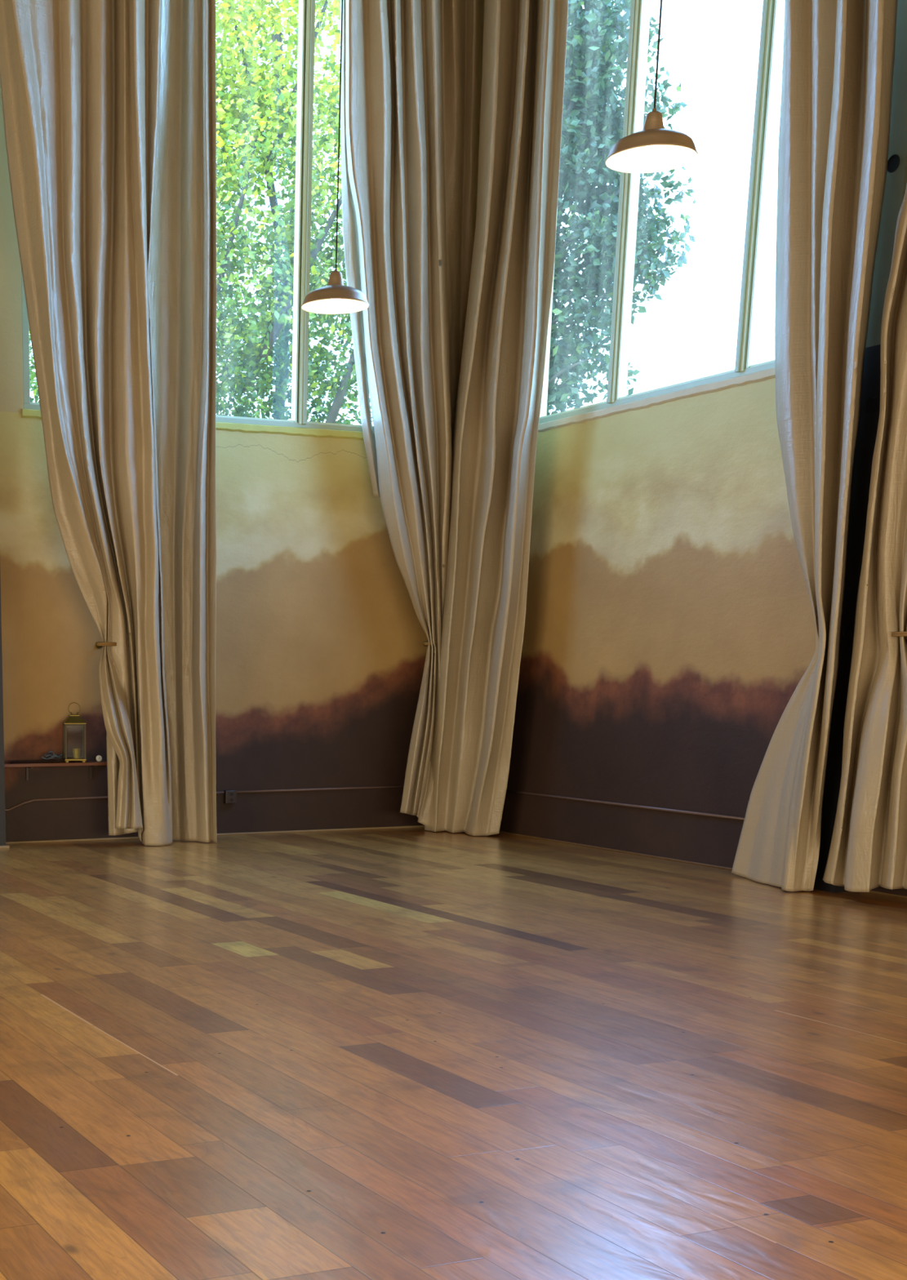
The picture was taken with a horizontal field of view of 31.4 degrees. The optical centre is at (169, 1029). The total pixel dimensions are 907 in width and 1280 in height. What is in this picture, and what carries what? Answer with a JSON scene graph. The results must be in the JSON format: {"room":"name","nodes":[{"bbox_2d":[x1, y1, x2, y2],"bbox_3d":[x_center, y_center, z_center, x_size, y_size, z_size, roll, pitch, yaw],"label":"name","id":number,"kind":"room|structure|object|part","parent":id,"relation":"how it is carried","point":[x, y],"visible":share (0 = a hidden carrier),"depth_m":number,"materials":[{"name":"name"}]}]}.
{"room":"exercise studio","nodes":[
{"label":"exercise studio","id":0,"kind":"room"},
{"bbox_2d":[0,0,484,841],"bbox_3d":[-4.890,-5.785,11.851,16.803,9.000,0.320,-5,14,-22],"label":"wall","id":1,"kind":"structure","parent":0,"point":[321,651],"depth_m":14.53,"materials":[{"name":"paint"}]},
{"bbox_2d":[4,760,106,780],"bbox_3d":[-1.007,-2.306,13.991,1.060,0.160,0.235,-5,14,-22],"label":"wall shelf","id":2,"kind":"object","parent":1,"relation":"attached to","point":[91,763],"visible":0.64,"depth_m":13.90,"materials":[{"name":"brown wood"}]},
{"bbox_2d":[8,759,59,763],"bbox_3d":[-1.196,-2.375,13.881,0.470,0.022,0.141,-4,14,-18],"label":"flat tray","id":3,"kind":"object","parent":2,"relation":"on","point":[50,761],"visible":1,"depth_m":13.84,"materials":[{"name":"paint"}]},
{"bbox_2d":[40,751,62,759],"bbox_3d":[-1.043,-2.439,13.918,0.195,0.080,0.087,-2,13,-8],"label":"strap","id":4,"kind":"object","parent":3,"relation":"on","point":[54,755],"visible":1,"depth_m":13.89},
{"bbox_2d":[62,702,86,762],"bbox_3d":[-0.845,-2.652,13.973,0.196,0.524,0.196,-2,13,-8],"label":"candle lantern","id":5,"kind":"object","parent":2,"relation":"on","point":[73,719],"visible":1,"depth_m":13.91,"materials":[{"name":"gold metal"}]},
{"bbox_3d":[-0.844,-2.852,13.928,0.111,0.114,0.012,-2,13,-8],"label":"ring handle","id":6,"kind":"part","parent":5,"relation":"part of","materials":[{"name":"gold metal"}]},
{"bbox_3d":[-0.845,-2.576,13.991,0.184,0.303,0.184,-2,13,-8],"label":"frame","id":7,"kind":"part","parent":5,"relation":"part of","materials":[{"name":"metal"}]},
{"bbox_2d":[72,748,79,758],"bbox_3d":[-0.830,-2.469,14.010,0.066,0.084,0.066,0,13,0],"label":"candle","id":8,"kind":"object","parent":5,"relation":"in","point":[76,752],"visible":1,"depth_m":13.99,"materials":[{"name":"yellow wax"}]},
{"bbox_2d":[95,755,102,761],"bbox_3d":[-0.632,-2.437,14.079,0.057,0.057,0.022,-5,14,-22],"label":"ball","id":9,"kind":"object","parent":2,"relation":"on","point":[99,757],"visible":1,"depth_m":14.07,"materials":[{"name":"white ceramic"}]},
{"bbox_2d":[95,641,116,648],"bbox_3d":[-0.606,-3.379,13.758,0.191,0.060,0.535,-4,14,-19],"label":"tieback","id":10,"kind":"object","parent":1,"relation":"attached to","point":[99,645],"visible":1,"depth_m":13.52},
{"bbox_2d":[4,791,224,811],"bbox_3d":[-0.512,-2.093,14.367,2.221,0.126,0.021,-5,14,-22],"label":"conduit","id":11,"kind":"object","parent":1,"relation":"attached to","point":[218,792],"visible":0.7,"depth_m":14.15,"materials":[{"name":"brown metal"}]},
{"bbox_2d":[21,0,374,440],"bbox_3d":[0.438,-7.706,13.555,3.700,4.786,0.150,-5,14,-22],"label":"window","id":12,"kind":"structure","parent":1,"relation":"in","point":[299,425],"depth_m":13.98,"materials":[{"name":"green paint"}]},
{"bbox_3d":[0.433,-7.746,13.560,3.660,4.710,0.120,-5,14,-22],"label":"frame","id":13,"kind":"part","parent":12,"relation":"part of","materials":[{"name":"green paint"}]},
{"bbox_3d":[0.455,-5.399,14.025,3.700,0.078,0.023,-5,14,-22],"label":"sill","id":14,"kind":"part","parent":12,"relation":"part of","materials":[{"name":"beige paint"}]},
{"bbox_3d":[0.574,-5.508,14.101,1.224,0.017,0.035,-5,14,-22],"label":"sash rail","id":15,"kind":"part","parent":12,"relation":"part of","materials":[{"name":"green paint"}]},
{"bbox_3d":[1.654,-5.606,14.539,0.907,0.017,0.035,-5,14,-22],"label":"sash rail","id":16,"kind":"part","parent":12,"relation":"part of","materials":[{"name":"green paint"}]},
{"bbox_2d":[5,825,424,844],"bbox_3d":[-4.844,-1.371,12.691,16.783,0.020,0.020,-5,14,-22],"label":"baseboard","id":17,"kind":"structure","parent":1,"relation":"attached to","point":[410,826],"depth_m":14.96,"materials":[{"name":"brown wood"}]},
{"bbox_2d":[223,789,236,804],"bbox_3d":[0.577,-2.197,14.789,0.115,0.125,0.060,-5,14,-22],"label":"outlet box","id":18,"kind":"object","parent":1,"relation":"attached to","point":[229,796],"visible":1,"depth_m":14.76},
{"bbox_3d":[0.587,-2.192,14.765,0.099,0.109,0.004,-5,14,-22],"label":"plate","id":19,"kind":"part","parent":18,"relation":"part of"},
{"bbox_2d":[236,785,404,792],"bbox_3d":[1.761,-2.353,15.276,2.463,0.029,0.021,-5,14,-22],"label":"conduit","id":20,"kind":"object","parent":1,"relation":"attached to","point":[393,786],"visible":0.79,"depth_m":15.14,"materials":[{"name":"brown metal"}]},
{"bbox_2d":[340,0,483,827],"bbox_3d":[2.229,-6.236,14.217,1.845,8.851,0.638,-5,14,-22],"label":"curtain","id":21,"kind":"object","parent":1,"relation":"hanging from","point":[411,70],"visible":0.82,"depth_m":13.96,"materials":[{"name":"beige fabric"}]},
{"bbox_2d":[422,640,436,646],"bbox_3d":[2.499,-3.706,15.028,0.132,0.063,0.580,2,13,9],"label":"tieback","id":22,"kind":"object","parent":1,"relation":"attached to","point":[426,643],"visible":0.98,"depth_m":14.77,"materials":[{"name":"brown wood"}]},
{"bbox_2d":[0,826,906,1279],"bbox_3d":[-0.641,0.814,3.176,17.147,0.001,21.876,-5,14,-22],"label":"floor","id":23,"kind":"structure","parent":0,"point":[403,1053],"depth_m":6.21,"materials":[{"name":"brown wood"}]},
{"bbox_2d":[0,576,5,845],"bbox_3d":[-1.604,-6.006,12.859,0.265,9.000,0.296,-5,14,-22],"label":"steel column","id":24,"kind":"structure","parent":23,"relation":"on","point":[2,813],"depth_m":13.60,"materials":[{"name":"black metal"}]},
{"bbox_2d":[0,844,9,848],"bbox_3d":[-1.540,-1.596,13.707,0.285,0.022,0.040,-5,14,-22],"label":"wood block","id":25,"kind":"object","parent":23,"relation":"on","point":[2,846],"visible":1,"depth_m":13.73,"materials":[{"name":"beige wood"}]},
{"bbox_2d":[0,0,172,845],"bbox_3d":[-0.650,-5.514,12.875,1.564,8.025,0.506,-5,14,-22],"label":"curtain","id":26,"kind":"object","parent":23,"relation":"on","point":[80,79],"visible":1,"depth_m":12.77,"materials":[{"name":"beige fabric"}]},
{"bbox_2d":[150,0,217,843],"bbox_3d":[0.151,-5.751,13.431,0.707,8.244,0.202,7,14,27],"label":"curtain","id":27,"kind":"object","parent":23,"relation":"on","point":[183,258],"visible":0.91,"depth_m":13.49,"materials":[{"name":"beige fabric"}]},
{"bbox_2d":[731,0,897,891],"bbox_3d":[4.331,-4.567,10.715,0.321,7.159,1.420,-4,13,-17],"label":"curtain","id":28,"kind":"object","parent":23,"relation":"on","point":[838,55],"visible":1,"depth_m":10.59,"materials":[{"name":"beige fabric"}]},
{"bbox_2d":[813,0,906,892],"bbox_3d":[4.753,-5.400,10.256,0.249,9.000,0.340,-5,14,-22],"label":"steel column","id":29,"kind":"structure","parent":23,"relation":"on","point":[896,173],"depth_m":10.46,"materials":[{"name":"black metal"}]},
{"bbox_2d":[822,184,906,892],"bbox_3d":[4.769,-4.059,9.761,0.245,6.468,1.174,-5,14,-22],"label":"curtain","id":30,"kind":"object","parent":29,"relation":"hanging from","point":[868,851],"visible":0.99,"depth_m":10.29,"materials":[{"name":"beige fabric"}]},
{"bbox_2d":[499,209,906,895],"bbox_3d":[7.154,-4.277,5.344,0.320,9.000,21.896,-5,14,-22],"label":"wall","id":31,"kind":"structure","parent":0,"point":[669,629],"depth_m":12.87,"materials":[{"name":"paint"}]},
{"bbox_2d":[424,0,568,835],"bbox_3d":[2.845,-6.130,14.036,0.582,8.727,1.584,-2,13,-9],"label":"curtain","id":32,"kind":"object","parent":31,"relation":"hanging from","point":[501,379],"visible":0.99,"depth_m":13.91,"materials":[{"name":"beige fabric"}]},
{"bbox_2d":[506,789,744,820],"bbox_3d":[3.826,-1.968,13.601,0.021,0.024,4.726,-5,14,-22],"label":"conduit","id":33,"kind":"object","parent":31,"relation":"attached to","point":[507,790],"visible":0.58,"depth_m":13.33,"materials":[{"name":"brown metal"}]},
{"bbox_2d":[537,0,784,431],"bbox_3d":[4.059,-7.342,11.991,0.150,4.786,4.300,-5,14,-22],"label":"window","id":34,"kind":"structure","parent":31,"relation":"in","point":[747,371],"depth_m":12.22,"materials":[{"name":"green paint"}]},
{"bbox_3d":[3.493,-5.428,13.778,0.035,0.017,1.275,-5,14,-22],"label":"sash rail","id":35,"kind":"part","parent":34,"relation":"part of","materials":[{"name":"green paint"}]},
{"bbox_3d":[4.000,-5.042,12.492,0.023,0.078,4.300,-5,14,-22],"label":"sill","id":36,"kind":"part","parent":34,"relation":"part of","materials":[{"name":"paint"}]},
{"bbox_3d":[4.073,-7.380,11.988,0.120,4.710,4.260,-5,14,-22],"label":"frame","id":37,"kind":"part","parent":34,"relation":"part of","materials":[{"name":"green paint"}]},
{"bbox_3d":[4.049,-5.130,12.473,0.035,0.017,1.416,-5,14,-22],"label":"sash rail","id":38,"kind":"part","parent":34,"relation":"part of","materials":[{"name":"green paint"}]},
{"bbox_3d":[4.598,-4.835,11.184,0.035,0.017,1.241,-5,14,-22],"label":"sash rail","id":39,"kind":"part","parent":34,"relation":"part of","materials":[{"name":"green paint"}]},
{"bbox_2d":[498,831,906,898],"bbox_3d":[7.048,0.149,6.133,0.020,0.018,21.576,-5,14,-22],"label":"baseboard","id":40,"kind":"structure","parent":31,"relation":"attached to","point":[502,832],"depth_m":13.23,"materials":[{"name":"brown wood"}]},
{"bbox_2d":[891,631,906,636],"bbox_3d":[4.838,-2.619,10.396,0.148,0.060,0.640,4,13,15],"label":"tieback","id":41,"kind":"object","parent":31,"relation":"attached to","point":[893,633],"visible":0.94,"depth_m":10.14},
{"bbox_3d":[-0.676,-8.020,0.987,17.423,0.200,22.196,-5,14,-22],"label":"ceiling","id":42,"kind":"structure","parent":0,"visible":0},
{"bbox_2d":[301,0,368,314],"bbox_3d":[1.010,-6.975,8.888,0.410,5.337,0.410,-5,14,-22],"label":"pendant lamp","id":43,"kind":"object","parent":42,"relation":"hanging from","point":[335,298],"visible":1,"depth_m":9.40,"materials":[{"name":"brown metal"}]},
{"bbox_3d":[1.004,-4.428,9.468,0.410,0.112,0.410,-5,14,-22],"label":"lamp shade","id":44,"kind":"part","parent":43,"relation":"part of","materials":[{"name":"brown metal"}]},
{"bbox_3d":[1.004,-4.427,9.468,0.062,0.088,0.062,-5,14,-22],"label":"bulb","id":45,"kind":"part","parent":43,"relation":"part of","materials":[{"name":"white glass"}]},
{"bbox_3d":[1.010,-7.075,8.865,0.008,5.133,0.008,13,18,44],"label":"cord","id":46,"kind":"part","parent":43,"relation":"part of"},
{"bbox_2d":[604,0,697,173],"bbox_3d":[2.224,-6.534,6.633,0.410,5.192,0.410,-5,14,-22],"label":"pendant lamp","id":47,"kind":"object","parent":42,"relation":"hanging from","point":[655,148],"visible":1,"depth_m":7.19,"materials":[{"name":"brown metal"}]},
{"bbox_3d":[2.218,-4.057,7.196,0.410,0.112,0.410,-5,14,-22],"label":"lamp shade","id":48,"kind":"part","parent":47,"relation":"part of","materials":[{"name":"brown metal"}]},
{"bbox_3d":[2.218,-4.056,7.196,0.062,0.088,0.062,-5,14,-22],"label":"bulb","id":49,"kind":"part","parent":47,"relation":"part of","materials":[{"name":"white glass"}]},
{"bbox_3d":[2.224,-6.633,6.610,0.008,4.988,0.008,0,13,0],"label":"cord","id":50,"kind":"part","parent":47,"relation":"part of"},
{"label":"outside","id":51,"kind":"structure","parent":0,"visible":0},
{"bbox_2d":[28,0,373,424],"bbox_3d":[0.088,-10.152,21.692,8.328,14.175,3.968,1,13,5],"label":"tree","id":52,"kind":"object","parent":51,"point":[273,96],"visible":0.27,"depth_m":20.55,"materials":[{"name":"green plant"}]},
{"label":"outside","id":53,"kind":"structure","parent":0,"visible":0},
{"bbox_2d":[546,0,696,415],"bbox_3d":[5.311,-10.042,21.867,2.939,13.902,3.294,-5,14,-22],"label":"tree","id":54,"kind":"object","parent":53,"point":[593,122],"visible":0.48,"depth_m":20.95,"materials":[{"name":"green plant"}]}
]}

